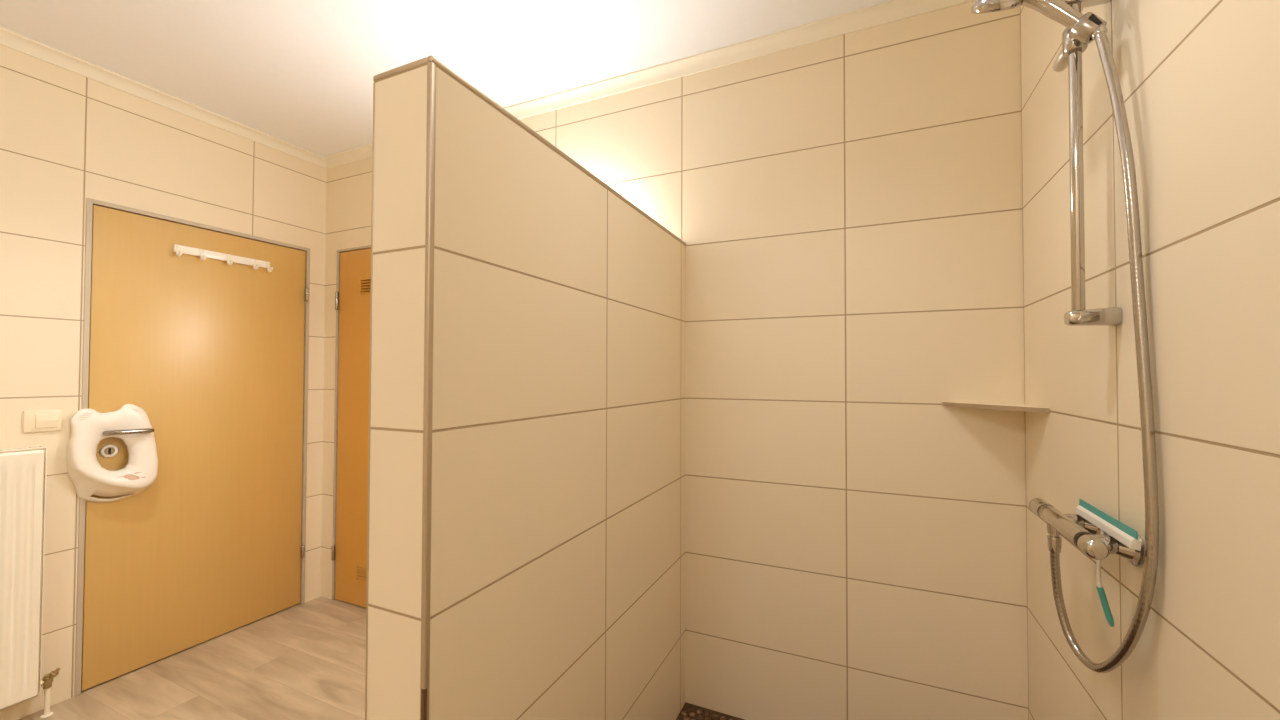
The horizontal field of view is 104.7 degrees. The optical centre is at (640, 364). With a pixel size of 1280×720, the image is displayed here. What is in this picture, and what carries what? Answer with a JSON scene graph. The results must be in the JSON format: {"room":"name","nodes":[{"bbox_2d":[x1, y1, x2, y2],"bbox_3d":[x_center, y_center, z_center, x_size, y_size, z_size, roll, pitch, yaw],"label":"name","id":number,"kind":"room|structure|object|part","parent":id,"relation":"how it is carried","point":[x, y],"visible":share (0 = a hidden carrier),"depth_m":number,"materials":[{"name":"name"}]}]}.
{"room":"bathroom","nodes":[
{"label":"bathroom","id":0,"kind":"room"},
{"bbox_2d":[0,44,326,719],"bbox_3d":[-2.559,0.041,1.372,0.120,2.505,3.527,0,-1,24],"label":"wall","id":1,"kind":"structure","parent":0,"point":[68,138],"depth_m":1.94,"materials":[{"name":"beige tile"}]},
{"bbox_2d":[0,446,59,717],"bbox_3d":[-2.350,0.798,1.558,0.098,1.001,0.691,0,-1,24],"label":"radiator","id":2,"kind":"object","parent":1,"relation":"attached to","point":[22,469],"visible":1,"depth_m":1.76,"materials":[{"name":"white metal"}]},
{"bbox_2d":[0,446,45,451],"bbox_3d":[-2.351,0.299,1.543,0.070,0.005,0.640,0,-1,24],"label":"grille","id":3,"kind":"object","parent":2,"relation":"attached to","point":[30,448],"depth_m":1.78,"materials":[{"name":"white metal"}]},
{"bbox_3d":[-2.221,0.752,1.824,0.070,0.896,0.002,0,-1,24],"label":"panel","id":4,"kind":"part","parent":2,"relation":"part of","materials":[{"name":"white metal"}]},
{"bbox_2d":[23,409,61,432],"bbox_3d":[-2.260,0.213,1.866,0.014,0.081,0.095,0,-1,24],"label":"light switch","id":5,"kind":"object","parent":1,"relation":"attached to","point":[37,420],"visible":1,"depth_m":1.86,"materials":[{"name":"beige plastic"}]},
{"bbox_2d":[0,27,327,168],"bbox_3d":[-2.481,-1.189,1.361,0.044,0.045,3.287,0,-1,24],"label":"trim","id":6,"kind":"structure","parent":1,"relation":"attached to","point":[8,38],"depth_m":2.12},
{"bbox_2d":[74,198,309,695],"bbox_3d":[-2.050,0.327,2.362,0.186,1.978,0.876,0,-1,24],"label":"door","id":7,"kind":"structure","parent":1,"relation":"in","point":[214,353],"depth_m":2.28,"materials":[{"name":"orange wood"}]},
{"bbox_3d":[-2.187,0.356,2.033,0.002,0.033,0.033,0,-1,24],"label":"lock plate","id":8,"kind":"part","parent":7,"relation":"part of","materials":[{"name":"silver metal"}]},
{"bbox_2d":[67,404,157,502],"bbox_3d":[-2.147,0.366,2.029,0.086,0.404,0.269,0,-1,24],"label":"seat","id":9,"kind":"object","parent":7,"relation":"hanging from","point":[87,475],"visible":0.96,"depth_m":2.00,"materials":[{"name":"white plastic"}]},
{"bbox_3d":[-2.134,0.277,2.052,0.081,0.022,0.147,0,-1,24],"label":"lever","id":10,"kind":"part","parent":7,"relation":"part of","materials":[{"name":"silver metal"}]},
{"bbox_3d":[-2.007,-0.512,2.396,0.052,0.058,0.393,0,-1,24],"label":"hook rail","id":11,"kind":"part","parent":7,"relation":"part of","materials":[{"name":"white plastic"}]},
{"bbox_2d":[18,596,743,719],"bbox_3d":[-1.056,1.335,0.774,3.699,0.105,3.727,0,-1,24],"label":"floor","id":12,"kind":"structure","parent":0,"point":[307,660],"depth_m":2.05,"materials":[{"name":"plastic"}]},
{"bbox_2d":[681,708,732,719],"bbox_3d":[0.404,1.292,1.113,1.070,0.012,1.237,0,-1,24],"label":"mosaic","id":13,"kind":"object","parent":12,"relation":"on","point":[692,714],"visible":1,"depth_m":1.83},
{"bbox_2d":[0,0,890,156],"bbox_3d":[-1.007,-1.269,0.695,3.519,0.100,3.527,0,-1,24],"label":"ceiling","id":14,"kind":"structure","parent":0,"point":[300,73],"depth_m":1.82,"materials":[{"name":"white paint"}]},
{"bbox_2d":[367,61,685,719],"bbox_3d":[-0.145,0.406,1.385,0.137,1.792,1.256,0,-1,24],"label":"wall partition","id":15,"kind":"structure","parent":0,"point":[558,491],"depth_m":1.00,"materials":[{"name":"beige tile"}]},
{"bbox_2d":[365,82,374,719],"bbox_3d":[-0.465,0.399,0.842,0.005,1.782,0.005,0,-1,24],"label":"trim","id":16,"kind":"structure","parent":15,"relation":"attached to","point":[373,82],"depth_m":0.85,"materials":[{"name":"metal"}]},
{"bbox_2d":[373,57,426,80],"bbox_3d":[-0.405,-0.498,0.836,0.128,0.011,0.011,0,-1,24],"label":"trim","id":17,"kind":"structure","parent":15,"relation":"attached to","point":[423,60],"depth_m":0.83,"materials":[{"name":"metal"}]},
{"bbox_2d":[421,688,426,719],"bbox_3d":[-0.345,0.899,0.777,0.008,0.770,0.006,0,-1,24],"label":"trim","id":18,"kind":"structure","parent":15,"relation":"attached to","point":[423,691],"depth_m":0.78,"materials":[{"name":"brown metal"}]},
{"bbox_2d":[420,62,435,719],"bbox_3d":[-0.344,0.398,0.790,0.011,1.782,0.011,0,-1,24],"label":"trim","id":19,"kind":"structure","parent":15,"relation":"attached to","point":[431,67],"depth_m":0.79,"materials":[{"name":"metal"}]},
{"bbox_2d":[427,55,685,244],"bbox_3d":[-0.084,-0.487,1.375,0.011,0.011,1.257,0,-1,24],"label":"trim","id":20,"kind":"structure","parent":15,"relation":"attached to","point":[430,58],"depth_m":1.04,"materials":[{"name":"metal"}]},
{"bbox_2d":[320,0,1027,719],"bbox_3d":[-0.308,0.064,2.222,3.519,2.505,0.120,0,-1,24],"label":"wall","id":21,"kind":"structure","parent":0,"point":[847,211],"depth_m":1.70,"materials":[{"name":"beige tile"}]},
{"bbox_2d":[331,245,370,607],"bbox_3d":[-1.430,0.336,2.705,0.622,1.978,0.116,0,-1,24],"label":"door","id":22,"kind":"structure","parent":21,"relation":"in","point":[353,276],"depth_m":2.74,"materials":[{"name":"orange wood"}]},
{"bbox_2d":[356,565,366,582],"bbox_3d":[-1.443,1.140,2.654,0.252,0.088,0.009,0,-1,24],"label":"vent grille","id":23,"kind":"object","parent":22,"relation":"attached to","point":[361,570],"depth_m":2.69,"materials":[{"name":"brown wood"}]},
{"bbox_2d":[360,279,370,294],"bbox_3d":[-1.438,-0.432,2.683,0.252,0.088,0.009,0,-1,24],"label":"vent grille","id":24,"kind":"object","parent":22,"relation":"attached to","point":[365,284],"depth_m":2.72,"materials":[{"name":"brown wood"}]},
{"bbox_2d":[324,0,974,167],"bbox_3d":[-0.324,-1.167,2.164,3.249,0.045,0.044,0,-1,24],"label":"trim","id":25,"kind":"structure","parent":21,"relation":"attached to","point":[893,10],"depth_m":1.87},
{"bbox_2d":[942,402,1049,412],"bbox_3d":[1.017,0.123,1.433,0.214,0.012,0.221,0,-1,24],"label":"corner shelf","id":26,"kind":"object","parent":21,"relation":"attached to","point":[1012,407],"visible":1,"depth_m":1.42,"materials":[{"name":"beige tile"}]},
{"bbox_3d":[1.020,0.122,1.434,0.209,0.008,0.216,0,-1,24],"label":"shelf plate","id":27,"kind":"part","parent":26,"relation":"part of","materials":[{"name":"beige tile"}]},
{"bbox_2d":[1020,0,1279,719],"bbox_3d":[0.537,0.024,-0.031,0.120,2.505,3.527,0,-1,24],"label":"wall","id":28,"kind":"structure","parent":0,"point":[1199,80],"depth_m":0.79,"materials":[{"name":"beige tile"}]},
{"bbox_2d":[1052,0,1121,325],"bbox_3d":[0.872,-0.422,0.961,0.082,0.696,0.147,0,-1,24],"label":"shower rail","id":29,"kind":"object","parent":28,"relation":"attached to","point":[1075,40],"visible":0.92,"depth_m":0.96,"materials":[{"name":"silver metal"}]},
{"bbox_2d":[971,0,1090,38],"bbox_3d":[0.777,-0.688,0.982,0.199,0.160,0.080,0,-1,24],"label":"shower","id":30,"kind":"object","parent":29,"relation":"attached to","point":[1059,11],"visible":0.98,"depth_m":0.96,"materials":[{"name":"silver metal"}]},
{"bbox_3d":[0.803,-0.680,0.955,0.132,0.144,0.040,0,-1,30],"label":"handle","id":31,"kind":"part","parent":30,"relation":"part of","materials":[{"name":"silver metal"}]},
{"bbox_3d":[0.870,-0.629,1.013,0.028,0.030,0.061,0,-1,24],"label":"clamp knob","id":32,"kind":"part","parent":29,"relation":"part of","materials":[{"name":"silver metal"}]},
{"bbox_2d":[1029,498,1144,566],"bbox_3d":[0.876,0.331,0.974,0.100,0.059,0.325,0,-1,24],"label":"shower mixer","id":33,"kind":"object","parent":28,"relation":"attached to","point":[1086,536],"visible":0.91,"depth_m":0.90,"materials":[{"name":"silver metal"}]},
{"bbox_3d":[0.900,0.322,1.106,0.036,0.036,0.065,0,-1,24],"label":"flow knob","id":34,"kind":"part","parent":33,"relation":"part of","materials":[{"name":"silver metal"}]},
{"bbox_2d":[1047,523,1061,535],"bbox_3d":[0.868,0.344,1.035,0.025,0.022,0.025,0,-1,24],"label":"outlet","id":35,"kind":"object","parent":33,"relation":"attached to","point":[1050,530],"depth_m":1.03,"materials":[{"name":"silver metal"}]},
{"bbox_3d":[0.787,0.317,0.855,0.036,0.036,0.035,0,-1,24],"label":"temperature knob","id":36,"kind":"part","parent":33,"relation":"part of","materials":[{"name":"silver metal"}]},
{"bbox_2d":[1047,24,1158,672],"bbox_3d":[0.862,-0.018,0.934,0.047,1.230,0.264,0,-1,10],"label":"shower hose","id":37,"kind":"object","parent":33,"relation":"attached to","point":[1099,35],"visible":1,"depth_m":0.84,"materials":[{"name":"silver metal"}]},
{"bbox_2d":[1075,499,1141,626],"bbox_3d":[0.872,0.384,0.928,0.024,0.209,0.238,0,-1,24],"label":"squeegee","id":38,"kind":"object","parent":33,"relation":"on","point":[1118,530],"visible":0.91,"depth_m":0.92,"materials":[{"name":"white plastic"}]},
{"bbox_3d":[0.875,0.286,0.929,0.003,0.014,0.238,0,-1,24],"label":"rubber blade","id":39,"kind":"part","parent":38,"relation":"part of","materials":[{"name":"teal rubber"}]}
]}

